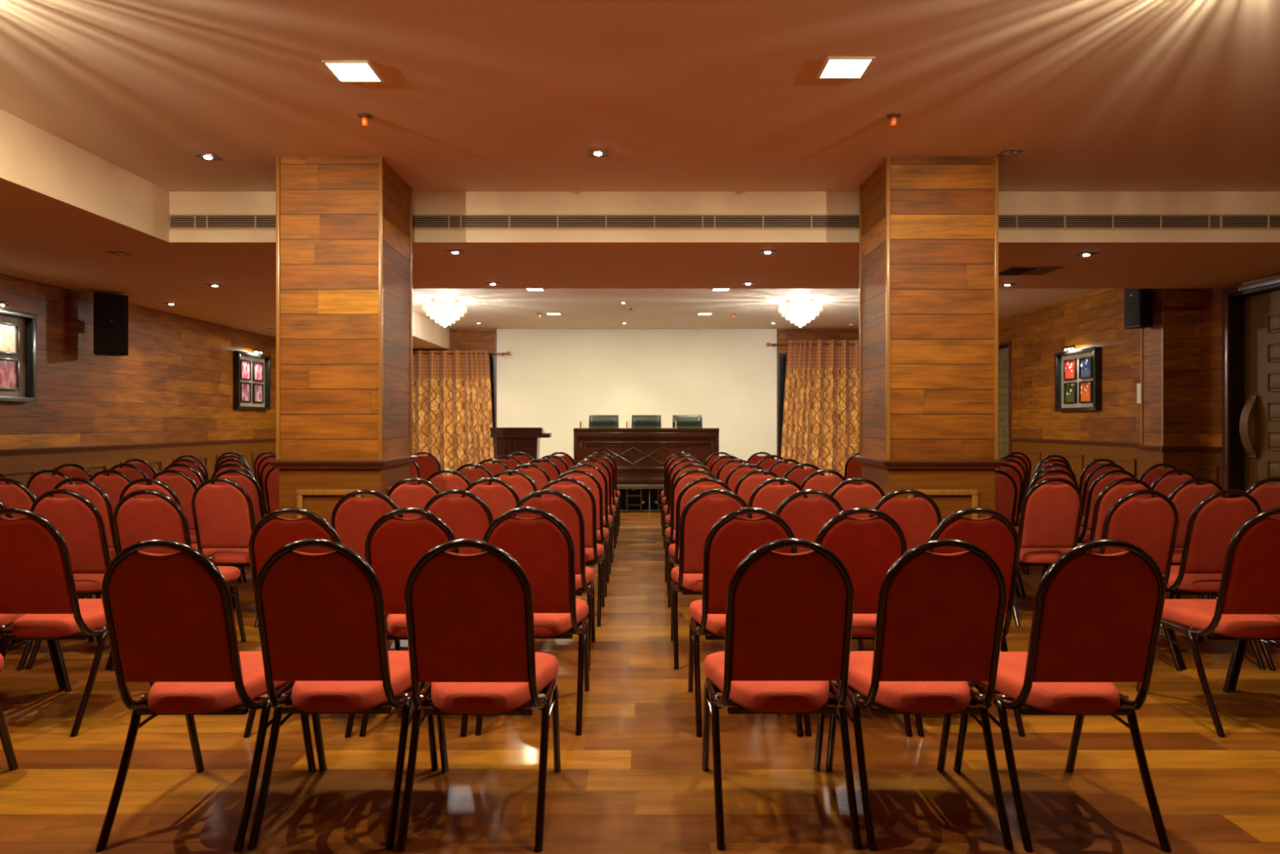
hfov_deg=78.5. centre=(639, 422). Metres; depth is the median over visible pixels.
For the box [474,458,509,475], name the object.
banquet chair
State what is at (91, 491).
banquet chair
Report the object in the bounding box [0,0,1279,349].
ceiling
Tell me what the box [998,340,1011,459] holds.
door
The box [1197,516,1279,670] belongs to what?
banquet chair
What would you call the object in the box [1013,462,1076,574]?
banquet chair
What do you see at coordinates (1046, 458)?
banquet chair
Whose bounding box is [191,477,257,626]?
banquet chair
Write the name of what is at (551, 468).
banquet chair
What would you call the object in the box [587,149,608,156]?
recessed light
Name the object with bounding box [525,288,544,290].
recessed light
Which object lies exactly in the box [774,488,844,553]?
banquet chair
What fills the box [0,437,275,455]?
trim
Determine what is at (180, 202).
ceiling beam
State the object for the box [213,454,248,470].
banquet chair
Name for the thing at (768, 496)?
banquet chair
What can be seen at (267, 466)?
banquet chair
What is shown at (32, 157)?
ceiling beam
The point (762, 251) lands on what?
recessed light
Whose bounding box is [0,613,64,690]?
banquet chair
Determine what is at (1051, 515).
banquet chair
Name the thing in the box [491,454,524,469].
banquet chair
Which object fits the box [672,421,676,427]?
card holder
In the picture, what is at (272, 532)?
banquet chair
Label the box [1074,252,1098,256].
recessed light
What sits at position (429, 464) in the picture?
banquet chair
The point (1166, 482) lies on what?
banquet chair
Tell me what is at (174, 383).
wall
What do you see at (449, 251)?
recessed light
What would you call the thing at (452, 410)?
curtain
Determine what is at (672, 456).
banquet chair
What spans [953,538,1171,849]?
banquet chair
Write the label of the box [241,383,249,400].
print
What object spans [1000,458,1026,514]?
banquet chair
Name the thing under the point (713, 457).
banquet chair
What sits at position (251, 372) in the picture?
framed artwork
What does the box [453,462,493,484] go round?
banquet chair
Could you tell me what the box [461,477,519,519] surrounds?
banquet chair
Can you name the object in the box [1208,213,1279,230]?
air vent
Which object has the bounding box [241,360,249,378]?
print
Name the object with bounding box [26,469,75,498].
banquet chair
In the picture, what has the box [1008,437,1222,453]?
trim
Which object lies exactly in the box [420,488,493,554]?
banquet chair
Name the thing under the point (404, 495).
banquet chair
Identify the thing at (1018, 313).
trim
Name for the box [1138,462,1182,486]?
banquet chair
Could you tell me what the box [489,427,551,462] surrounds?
lectern
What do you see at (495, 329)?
trim
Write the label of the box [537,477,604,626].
banquet chair
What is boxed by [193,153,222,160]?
recessed light
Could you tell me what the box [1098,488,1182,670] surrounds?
banquet chair
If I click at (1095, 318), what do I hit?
wall
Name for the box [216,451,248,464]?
banquet chair
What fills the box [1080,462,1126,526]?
banquet chair
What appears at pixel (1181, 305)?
wall
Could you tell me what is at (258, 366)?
print
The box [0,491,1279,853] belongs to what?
floor
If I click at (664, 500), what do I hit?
banquet chair
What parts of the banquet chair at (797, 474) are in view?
backrest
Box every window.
[488,354,494,457]
[778,353,786,458]
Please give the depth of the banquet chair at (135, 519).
3.99 m
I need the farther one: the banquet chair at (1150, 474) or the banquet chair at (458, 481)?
the banquet chair at (1150, 474)
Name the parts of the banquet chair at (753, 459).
backrest, frame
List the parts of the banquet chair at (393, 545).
leg, leg, seat frame, seat, backrest, frame, leg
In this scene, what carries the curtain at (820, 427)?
hanging from the curtain rod at (767, 344)
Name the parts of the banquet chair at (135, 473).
backrest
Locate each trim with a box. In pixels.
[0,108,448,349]
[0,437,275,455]
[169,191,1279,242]
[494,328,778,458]
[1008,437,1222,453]
[1017,313,1018,437]
[1140,288,1164,445]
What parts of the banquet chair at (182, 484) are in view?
backrest, frame, seat, leg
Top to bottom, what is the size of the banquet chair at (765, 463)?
0.939 m
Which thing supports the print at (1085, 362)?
attached to the framed artwork at (1077, 372)
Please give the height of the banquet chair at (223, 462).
0.939 m
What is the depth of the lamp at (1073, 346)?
10.75 m
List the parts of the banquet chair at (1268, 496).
leg, frame, backrest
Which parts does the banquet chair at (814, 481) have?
frame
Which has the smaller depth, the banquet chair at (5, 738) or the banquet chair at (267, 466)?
the banquet chair at (5, 738)
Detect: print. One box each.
[0,324,16,352]
[0,360,16,387]
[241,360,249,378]
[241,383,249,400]
[254,363,262,380]
[254,384,262,401]
[1065,360,1074,378]
[1065,383,1074,402]
[1080,358,1089,377]
[1080,382,1089,401]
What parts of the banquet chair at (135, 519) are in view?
leg, backrest, frame, seat, leg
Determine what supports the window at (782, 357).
in the wall at (553, 380)
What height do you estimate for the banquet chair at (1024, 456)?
0.939 m
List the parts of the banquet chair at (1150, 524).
frame, backrest, leg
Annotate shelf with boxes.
[542,432,551,437]
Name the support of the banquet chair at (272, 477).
on the floor
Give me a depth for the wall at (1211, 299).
7.94 m
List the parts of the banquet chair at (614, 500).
backrest, frame, seat, leg, leg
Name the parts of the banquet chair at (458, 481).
frame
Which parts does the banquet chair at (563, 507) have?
backrest, frame, seat frame, seat, leg, leg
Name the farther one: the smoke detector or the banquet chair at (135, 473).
the smoke detector
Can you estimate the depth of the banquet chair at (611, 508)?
7.40 m
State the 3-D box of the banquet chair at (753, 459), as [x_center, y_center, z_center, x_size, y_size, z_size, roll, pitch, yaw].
[1.408,0.807,9.346,0.435,0.939,0.611,0,0,0]
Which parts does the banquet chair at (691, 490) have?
leg, leg, seat, frame, backrest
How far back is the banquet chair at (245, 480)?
5.68 m
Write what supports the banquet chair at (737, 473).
on the floor
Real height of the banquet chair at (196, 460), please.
0.939 m
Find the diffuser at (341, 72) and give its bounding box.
[326,63,379,80]
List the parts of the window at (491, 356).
pane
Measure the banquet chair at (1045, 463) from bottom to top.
0.939 m
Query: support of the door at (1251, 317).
in the wall at (1211, 299)
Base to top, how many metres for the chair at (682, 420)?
0.993 m
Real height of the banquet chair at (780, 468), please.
0.939 m
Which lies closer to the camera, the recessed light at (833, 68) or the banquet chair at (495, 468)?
the recessed light at (833, 68)
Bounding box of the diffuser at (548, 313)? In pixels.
[547,313,560,315]
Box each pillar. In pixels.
[268,155,418,524]
[853,155,1006,520]
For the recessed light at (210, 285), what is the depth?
7.69 m
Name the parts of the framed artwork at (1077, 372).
frame, frame, frame, frame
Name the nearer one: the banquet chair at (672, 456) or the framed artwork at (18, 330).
the framed artwork at (18, 330)
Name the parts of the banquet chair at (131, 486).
backrest, frame, seat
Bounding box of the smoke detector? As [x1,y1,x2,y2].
[626,306,634,311]
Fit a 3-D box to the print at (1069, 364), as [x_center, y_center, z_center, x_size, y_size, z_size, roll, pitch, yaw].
[5.987,-0.735,10.895,0.016,0.246,0.246,0,0,0]
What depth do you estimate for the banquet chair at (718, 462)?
8.19 m
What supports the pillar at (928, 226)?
on the floor
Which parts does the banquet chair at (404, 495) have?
backrest, frame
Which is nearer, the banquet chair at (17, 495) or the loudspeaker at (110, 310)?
the banquet chair at (17, 495)
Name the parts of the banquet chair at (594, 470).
backrest, frame, seat, leg, leg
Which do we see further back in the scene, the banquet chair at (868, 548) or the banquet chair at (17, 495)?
the banquet chair at (17, 495)
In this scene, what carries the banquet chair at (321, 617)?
on the floor
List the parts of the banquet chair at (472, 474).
frame, backrest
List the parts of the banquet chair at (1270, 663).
leg, leg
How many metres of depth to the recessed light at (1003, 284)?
7.63 m
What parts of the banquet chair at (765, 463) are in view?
backrest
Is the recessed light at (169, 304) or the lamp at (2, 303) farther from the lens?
the recessed light at (169, 304)
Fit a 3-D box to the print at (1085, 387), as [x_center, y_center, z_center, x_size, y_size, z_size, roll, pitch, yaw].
[5.987,-0.410,10.515,0.016,0.246,0.246,0,0,0]
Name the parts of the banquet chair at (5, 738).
seat, leg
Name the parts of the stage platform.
edge trim, leg frame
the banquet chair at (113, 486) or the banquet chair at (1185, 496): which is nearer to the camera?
the banquet chair at (1185, 496)
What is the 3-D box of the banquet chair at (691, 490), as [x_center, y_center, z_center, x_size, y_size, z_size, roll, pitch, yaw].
[0.411,0.807,5.119,0.435,0.939,0.611,0,0,0]
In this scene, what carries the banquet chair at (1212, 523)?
on the floor
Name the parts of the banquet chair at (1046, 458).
backrest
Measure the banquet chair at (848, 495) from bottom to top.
0.939 m
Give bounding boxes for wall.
[0,273,275,485]
[412,328,858,462]
[998,288,1142,494]
[1142,288,1199,482]
[1197,273,1279,486]
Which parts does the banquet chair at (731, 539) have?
leg, leg, seat, seat frame, frame, backrest, leg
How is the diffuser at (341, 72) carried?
attached to the recessed light at (344, 71)
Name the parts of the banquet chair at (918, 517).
leg, frame, backrest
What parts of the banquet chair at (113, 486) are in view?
backrest, frame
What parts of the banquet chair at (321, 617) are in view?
leg, leg, backrest, frame, seat, seat frame, leg, leg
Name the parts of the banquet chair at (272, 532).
leg, backrest, frame, leg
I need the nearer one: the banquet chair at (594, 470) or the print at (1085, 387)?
the banquet chair at (594, 470)
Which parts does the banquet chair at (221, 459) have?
backrest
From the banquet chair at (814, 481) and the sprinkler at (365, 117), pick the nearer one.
the sprinkler at (365, 117)
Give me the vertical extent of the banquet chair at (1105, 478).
0.939 m
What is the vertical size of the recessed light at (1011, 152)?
0.017 m
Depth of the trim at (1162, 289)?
8.09 m
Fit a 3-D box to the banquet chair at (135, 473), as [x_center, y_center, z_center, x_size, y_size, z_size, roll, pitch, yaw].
[-4.284,0.807,6.808,0.435,0.939,0.611,0,0,0]
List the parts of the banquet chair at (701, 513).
leg, leg, seat, seat frame, frame, backrest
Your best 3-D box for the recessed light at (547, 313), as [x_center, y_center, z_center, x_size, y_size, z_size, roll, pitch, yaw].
[-1.370,-1.727,12.460,0.224,0.010,0.224,0,0,0]
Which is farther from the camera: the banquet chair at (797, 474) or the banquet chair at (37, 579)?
the banquet chair at (797, 474)
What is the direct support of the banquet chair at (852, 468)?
on the floor
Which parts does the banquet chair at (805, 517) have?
frame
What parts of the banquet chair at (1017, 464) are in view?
backrest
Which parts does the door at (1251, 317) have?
handle, raised panel, raised panel, raised panel, raised panel, raised panel, raised panel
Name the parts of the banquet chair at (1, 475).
backrest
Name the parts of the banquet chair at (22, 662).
frame, leg, leg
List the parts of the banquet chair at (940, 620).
leg, leg, seat, seat frame, frame, backrest, leg, leg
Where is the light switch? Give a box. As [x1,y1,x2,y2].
[1137,383,1140,403]
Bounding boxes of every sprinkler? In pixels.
[357,113,372,127]
[886,112,901,127]
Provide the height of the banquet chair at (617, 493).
0.939 m
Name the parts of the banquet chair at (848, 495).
frame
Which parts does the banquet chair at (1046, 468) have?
leg, frame, backrest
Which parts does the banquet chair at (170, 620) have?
leg, backrest, frame, leg, seat frame, seat, leg, rail, leg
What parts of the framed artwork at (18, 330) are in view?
frame, frame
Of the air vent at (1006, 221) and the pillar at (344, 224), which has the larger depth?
the air vent at (1006, 221)
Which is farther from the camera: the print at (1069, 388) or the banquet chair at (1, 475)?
the print at (1069, 388)
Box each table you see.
[573,427,719,484]
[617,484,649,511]
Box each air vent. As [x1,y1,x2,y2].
[168,213,195,230]
[195,213,448,230]
[448,213,702,230]
[702,213,858,230]
[998,213,1209,230]
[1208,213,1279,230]
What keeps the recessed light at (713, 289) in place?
in the ceiling
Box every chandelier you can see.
[422,297,466,327]
[777,297,822,327]
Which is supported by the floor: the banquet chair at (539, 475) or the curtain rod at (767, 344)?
the banquet chair at (539, 475)
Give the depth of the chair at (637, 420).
12.30 m
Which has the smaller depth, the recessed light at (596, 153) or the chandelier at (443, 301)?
the recessed light at (596, 153)
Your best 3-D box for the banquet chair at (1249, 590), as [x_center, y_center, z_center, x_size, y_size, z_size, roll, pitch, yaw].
[2.560,0.807,3.410,0.435,0.939,0.611,0,0,0]
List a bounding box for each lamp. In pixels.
[0,300,9,306]
[251,349,263,353]
[1062,345,1075,350]
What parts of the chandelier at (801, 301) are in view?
ceiling plate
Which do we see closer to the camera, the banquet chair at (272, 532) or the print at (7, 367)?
the banquet chair at (272, 532)
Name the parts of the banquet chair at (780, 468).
backrest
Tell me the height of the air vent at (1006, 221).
0.116 m
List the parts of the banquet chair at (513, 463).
backrest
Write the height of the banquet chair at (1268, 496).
0.939 m
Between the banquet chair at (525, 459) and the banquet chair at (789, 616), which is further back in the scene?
the banquet chair at (525, 459)
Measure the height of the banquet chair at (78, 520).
0.939 m
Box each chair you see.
[0,473,11,484]
[0,477,101,598]
[0,500,93,669]
[0,506,155,735]
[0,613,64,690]
[0,653,18,770]
[25,488,112,669]
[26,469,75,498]
[49,477,118,560]
[51,462,92,484]
[84,469,132,596]
[95,538,315,849]
[106,462,149,484]
[109,488,246,670]
[119,458,156,478]
[119,477,221,558]
[148,469,241,582]
[162,462,203,486]
[168,458,206,481]
[174,454,208,479]
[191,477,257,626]
[210,469,264,582]
[211,462,279,516]
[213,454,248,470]
[213,458,267,512]
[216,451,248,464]
[243,507,388,736]
[247,537,438,848]
[253,452,275,484]
[257,454,275,493]
[259,458,275,514]
[264,466,279,515]
[330,488,404,560]
[359,506,468,736]
[385,477,440,622]
[396,538,560,849]
[409,460,420,484]
[413,451,441,484]
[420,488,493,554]
[426,469,471,497]
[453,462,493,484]
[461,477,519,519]
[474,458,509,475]
[475,506,589,734]
[487,469,537,500]
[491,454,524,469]
[506,451,534,467]
[507,462,550,490]
[512,488,595,670]
[524,458,560,480]
[536,454,568,474]
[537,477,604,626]
[546,451,575,469]
[555,469,609,596]
[568,462,613,573]
[577,458,616,556]
[584,454,617,542]
[588,414,618,427]
[589,451,620,532]
[631,414,661,427]
[660,451,691,525]
[662,454,697,536]
[663,458,702,548]
[664,462,711,562]
[664,469,717,596]
[667,477,733,607]
[670,488,752,669]
[672,414,702,427]
[688,506,803,736]
[702,537,862,848]
[704,451,733,469]
[709,454,742,477]
[716,458,753,483]
[724,462,767,493]
[733,469,784,504]
[746,451,775,467]
[747,477,808,518]
[756,454,788,470]
[767,458,804,477]
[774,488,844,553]
[782,462,824,485]
[800,469,846,498]
[803,506,912,735]
[825,537,1013,848]
[829,477,885,518]
[844,452,862,484]
[857,488,942,650]
[915,506,1025,735]
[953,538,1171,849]
[995,463,1026,574]
[995,469,1020,596]
[1000,454,1028,497]
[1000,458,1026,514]
[1005,451,1031,493]
[1012,477,1083,626]
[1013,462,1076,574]
[1014,469,1079,596]
[1031,458,1071,479]
[1035,454,1071,468]
[1054,477,1155,554]
[1077,469,1137,542]
[1079,458,1116,495]
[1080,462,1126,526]
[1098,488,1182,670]
[1135,507,1279,736]
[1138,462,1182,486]
[1151,469,1199,497]
[1160,477,1226,626]
[1162,488,1266,669]
[1175,477,1279,599]
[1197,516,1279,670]
[1230,613,1279,691]
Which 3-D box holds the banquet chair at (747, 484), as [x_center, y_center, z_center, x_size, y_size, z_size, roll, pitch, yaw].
[0.875,0.807,5.955,0.435,0.939,0.611,0,0,0]
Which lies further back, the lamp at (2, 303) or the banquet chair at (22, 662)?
the lamp at (2, 303)
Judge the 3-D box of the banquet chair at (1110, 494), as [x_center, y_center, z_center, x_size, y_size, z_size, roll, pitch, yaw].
[3.005,0.807,5.106,0.435,0.939,0.611,0,0,0]
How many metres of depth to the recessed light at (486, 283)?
7.60 m
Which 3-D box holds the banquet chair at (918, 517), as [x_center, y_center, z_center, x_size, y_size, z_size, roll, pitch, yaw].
[1.359,0.807,4.272,0.435,0.939,0.611,0,0,0]
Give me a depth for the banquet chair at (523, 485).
5.66 m
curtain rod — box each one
[412,351,511,355]
[766,342,854,346]
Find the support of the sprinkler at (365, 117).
attached to the ceiling
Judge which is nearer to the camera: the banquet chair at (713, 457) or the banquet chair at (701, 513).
the banquet chair at (701, 513)
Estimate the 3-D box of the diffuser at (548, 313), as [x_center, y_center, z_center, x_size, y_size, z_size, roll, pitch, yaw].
[-1.370,-1.728,12.460,0.200,0.008,0.200,0,0,0]
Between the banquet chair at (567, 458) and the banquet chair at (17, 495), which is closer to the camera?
the banquet chair at (17, 495)
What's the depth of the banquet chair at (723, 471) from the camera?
7.36 m
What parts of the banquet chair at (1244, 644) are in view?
leg, seat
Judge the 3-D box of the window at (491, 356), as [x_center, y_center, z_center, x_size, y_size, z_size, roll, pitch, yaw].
[-3.985,-0.065,14.580,2.630,2.430,0.060,0,0,0]
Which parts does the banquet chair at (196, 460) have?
backrest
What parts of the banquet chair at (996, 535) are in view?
leg, backrest, frame, leg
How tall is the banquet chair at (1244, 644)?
0.939 m
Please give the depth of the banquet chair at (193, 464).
7.36 m
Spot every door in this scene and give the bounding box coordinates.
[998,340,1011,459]
[1222,276,1279,497]
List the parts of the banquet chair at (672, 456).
frame, backrest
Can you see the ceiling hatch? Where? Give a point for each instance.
(1011, 270)
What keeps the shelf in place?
attached to the lectern
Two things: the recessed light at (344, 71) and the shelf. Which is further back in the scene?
the shelf
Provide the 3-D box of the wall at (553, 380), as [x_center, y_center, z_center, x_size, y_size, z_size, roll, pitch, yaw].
[0.115,-0.230,14.575,11.990,3.000,0.150,0,0,0]
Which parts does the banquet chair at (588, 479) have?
backrest, frame, seat, leg, leg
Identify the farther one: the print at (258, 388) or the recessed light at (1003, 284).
the print at (258, 388)
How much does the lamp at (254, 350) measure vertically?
0.068 m
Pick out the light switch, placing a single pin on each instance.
(1138, 384)
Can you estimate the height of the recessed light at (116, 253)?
0.017 m
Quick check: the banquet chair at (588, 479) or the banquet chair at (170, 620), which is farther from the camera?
the banquet chair at (588, 479)
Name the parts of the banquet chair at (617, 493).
backrest, frame, leg, leg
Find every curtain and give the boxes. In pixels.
[412,350,494,475]
[780,339,858,476]
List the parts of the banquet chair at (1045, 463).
backrest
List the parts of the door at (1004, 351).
raised panel, raised panel, raised panel, raised panel, raised panel, raised panel, frame, raised panel, raised panel, raised panel, raised panel, raised panel, raised panel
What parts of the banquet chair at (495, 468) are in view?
backrest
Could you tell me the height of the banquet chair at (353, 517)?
0.939 m
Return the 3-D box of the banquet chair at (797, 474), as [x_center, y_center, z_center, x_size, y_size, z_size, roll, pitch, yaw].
[1.372,0.807,6.804,0.435,0.939,0.611,0,0,0]
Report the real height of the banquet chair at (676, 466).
0.939 m
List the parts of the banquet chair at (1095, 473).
seat, backrest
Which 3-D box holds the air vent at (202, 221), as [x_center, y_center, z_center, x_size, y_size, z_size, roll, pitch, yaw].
[-2.380,-1.502,5.870,1.900,0.116,0.013,0,0,0]
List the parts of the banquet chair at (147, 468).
backrest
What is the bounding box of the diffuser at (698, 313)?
[697,313,711,315]
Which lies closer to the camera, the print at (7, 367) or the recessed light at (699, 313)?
the print at (7, 367)
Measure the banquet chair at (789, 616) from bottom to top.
0.939 m
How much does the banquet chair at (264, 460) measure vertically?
0.939 m
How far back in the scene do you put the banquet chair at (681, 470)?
6.53 m
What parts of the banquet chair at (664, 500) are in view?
leg, leg, seat, frame, backrest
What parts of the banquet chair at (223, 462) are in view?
backrest, frame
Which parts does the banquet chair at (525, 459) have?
backrest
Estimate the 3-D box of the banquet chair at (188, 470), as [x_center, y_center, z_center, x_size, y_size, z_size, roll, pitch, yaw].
[-3.837,0.807,6.810,0.435,0.939,0.611,0,0,0]
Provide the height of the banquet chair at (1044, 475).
0.939 m
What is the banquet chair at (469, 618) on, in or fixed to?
on the floor
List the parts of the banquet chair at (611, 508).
backrest, frame, seat, leg, leg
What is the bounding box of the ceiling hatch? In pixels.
[998,266,1063,275]
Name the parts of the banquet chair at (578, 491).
backrest, frame, seat frame, seat, leg, leg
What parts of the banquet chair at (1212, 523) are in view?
leg, seat, seat frame, leg, frame, backrest, leg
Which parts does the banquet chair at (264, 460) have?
backrest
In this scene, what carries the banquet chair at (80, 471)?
on the floor
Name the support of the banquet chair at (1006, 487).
on the floor
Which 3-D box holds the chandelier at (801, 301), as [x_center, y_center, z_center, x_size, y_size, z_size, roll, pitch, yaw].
[2.270,-1.538,11.100,0.614,0.384,0.614,0,0,-28]
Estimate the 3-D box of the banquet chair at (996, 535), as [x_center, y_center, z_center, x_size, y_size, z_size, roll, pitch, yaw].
[1.345,0.807,3.417,0.435,0.939,0.611,0,0,0]
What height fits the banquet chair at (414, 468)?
0.939 m
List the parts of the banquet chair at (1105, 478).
seat, backrest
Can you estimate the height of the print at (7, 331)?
0.246 m
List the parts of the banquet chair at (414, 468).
frame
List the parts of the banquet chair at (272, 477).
frame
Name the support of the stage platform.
on the floor
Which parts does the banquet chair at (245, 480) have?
backrest, frame, leg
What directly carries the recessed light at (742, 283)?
in the ceiling
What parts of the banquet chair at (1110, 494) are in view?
seat, frame, backrest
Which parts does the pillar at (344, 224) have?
corner trim, panel moulding, chair rail, corner trim, corner trim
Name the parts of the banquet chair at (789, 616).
leg, rail, leg, seat, seat frame, frame, backrest, leg, rail, leg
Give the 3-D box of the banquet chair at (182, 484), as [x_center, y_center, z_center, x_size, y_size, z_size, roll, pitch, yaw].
[-3.392,0.807,5.952,0.435,0.939,0.611,0,0,0]
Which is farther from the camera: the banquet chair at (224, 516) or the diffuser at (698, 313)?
the diffuser at (698, 313)
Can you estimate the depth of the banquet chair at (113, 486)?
5.67 m
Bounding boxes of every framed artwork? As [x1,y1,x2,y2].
[0,300,36,402]
[232,349,271,410]
[1054,345,1101,411]
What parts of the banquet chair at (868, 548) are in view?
leg, frame, backrest, seat frame, seat, leg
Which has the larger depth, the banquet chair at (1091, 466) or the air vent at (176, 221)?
the banquet chair at (1091, 466)
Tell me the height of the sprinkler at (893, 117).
0.062 m
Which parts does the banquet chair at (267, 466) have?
backrest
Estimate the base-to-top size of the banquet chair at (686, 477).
0.939 m
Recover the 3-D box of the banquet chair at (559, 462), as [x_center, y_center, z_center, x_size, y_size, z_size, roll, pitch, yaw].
[-0.930,0.807,8.493,0.435,0.939,0.611,0,0,0]
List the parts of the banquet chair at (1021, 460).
backrest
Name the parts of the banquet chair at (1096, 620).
leg, rail, leg, seat, seat frame, leg, frame, backrest, leg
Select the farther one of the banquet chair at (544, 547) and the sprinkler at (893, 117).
the sprinkler at (893, 117)
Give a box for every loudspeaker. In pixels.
[93,292,128,356]
[1124,288,1153,328]
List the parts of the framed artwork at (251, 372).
frame, frame, frame, frame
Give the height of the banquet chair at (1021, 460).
0.939 m
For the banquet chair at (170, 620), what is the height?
0.939 m
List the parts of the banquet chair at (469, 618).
leg, rail, leg, backrest, frame, seat frame, seat, leg, rail, leg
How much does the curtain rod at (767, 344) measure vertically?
0.068 m
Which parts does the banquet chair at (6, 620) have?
leg, seat, leg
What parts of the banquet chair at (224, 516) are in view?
backrest, frame, seat, seat frame, leg, leg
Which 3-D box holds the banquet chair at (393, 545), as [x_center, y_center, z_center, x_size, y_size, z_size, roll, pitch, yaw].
[-0.920,0.807,3.415,0.435,0.939,0.611,0,0,0]
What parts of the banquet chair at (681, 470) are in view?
seat, backrest, frame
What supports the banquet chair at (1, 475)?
on the floor
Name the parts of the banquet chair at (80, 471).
frame, backrest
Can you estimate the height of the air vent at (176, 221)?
0.116 m
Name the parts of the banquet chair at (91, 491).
backrest, seat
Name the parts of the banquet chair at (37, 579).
leg, backrest, frame, seat frame, seat, leg, leg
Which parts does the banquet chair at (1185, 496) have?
leg, seat, frame, backrest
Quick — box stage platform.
[649,484,664,511]
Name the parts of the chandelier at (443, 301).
ceiling plate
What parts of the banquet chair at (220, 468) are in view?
backrest, frame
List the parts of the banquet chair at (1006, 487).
backrest, frame, leg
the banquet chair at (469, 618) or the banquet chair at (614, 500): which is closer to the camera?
the banquet chair at (469, 618)
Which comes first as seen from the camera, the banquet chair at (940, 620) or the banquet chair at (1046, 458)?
the banquet chair at (940, 620)
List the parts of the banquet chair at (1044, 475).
leg, leg, frame, backrest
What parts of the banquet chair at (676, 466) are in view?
leg, leg, seat, frame, backrest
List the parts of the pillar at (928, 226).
corner trim, corner trim, chair rail, panel moulding, corner trim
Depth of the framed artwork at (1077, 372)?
10.70 m
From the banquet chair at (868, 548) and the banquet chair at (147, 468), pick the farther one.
the banquet chair at (147, 468)
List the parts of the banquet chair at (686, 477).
leg, leg, seat, frame, backrest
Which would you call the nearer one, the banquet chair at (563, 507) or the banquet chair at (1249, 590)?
the banquet chair at (1249, 590)
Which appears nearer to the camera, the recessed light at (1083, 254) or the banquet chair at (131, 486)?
the banquet chair at (131, 486)
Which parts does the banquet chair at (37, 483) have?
backrest, frame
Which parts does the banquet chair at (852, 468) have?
frame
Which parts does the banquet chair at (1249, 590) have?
leg, rail, leg, seat, seat frame, leg, frame, backrest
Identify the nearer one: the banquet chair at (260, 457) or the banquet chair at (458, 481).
the banquet chair at (458, 481)
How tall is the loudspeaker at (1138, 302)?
0.620 m
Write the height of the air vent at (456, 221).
0.116 m
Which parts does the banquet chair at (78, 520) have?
leg, backrest, frame, seat, seat frame, leg, leg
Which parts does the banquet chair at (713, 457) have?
backrest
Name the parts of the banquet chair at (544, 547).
leg, backrest, frame, seat frame, seat, leg, leg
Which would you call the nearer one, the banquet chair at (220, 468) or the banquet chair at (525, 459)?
the banquet chair at (220, 468)
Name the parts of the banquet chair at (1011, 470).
backrest, frame, leg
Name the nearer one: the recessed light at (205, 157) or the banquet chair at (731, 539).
the banquet chair at (731, 539)
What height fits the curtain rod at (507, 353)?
0.068 m
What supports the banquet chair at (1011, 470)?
on the floor
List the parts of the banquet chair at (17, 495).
backrest, frame, leg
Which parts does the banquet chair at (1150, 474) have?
backrest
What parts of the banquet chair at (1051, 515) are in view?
leg, seat frame, seat, backrest, frame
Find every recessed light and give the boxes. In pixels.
[106,251,132,255]
[162,302,180,305]
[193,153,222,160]
[204,284,224,287]
[321,60,383,82]
[445,249,465,253]
[484,282,500,285]
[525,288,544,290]
[546,312,561,315]
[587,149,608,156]
[697,312,712,315]
[711,288,730,290]
[741,282,755,284]
[758,249,777,253]
[817,57,875,79]
[995,148,1024,156]
[998,283,1017,285]
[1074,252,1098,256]
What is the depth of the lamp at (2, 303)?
6.95 m
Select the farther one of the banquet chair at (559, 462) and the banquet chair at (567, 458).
the banquet chair at (567, 458)
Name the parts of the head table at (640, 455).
panel, diamond moulding, diamond moulding, moulding, panel, panel moulding, panel moulding, diamond moulding, diamond moulding, panel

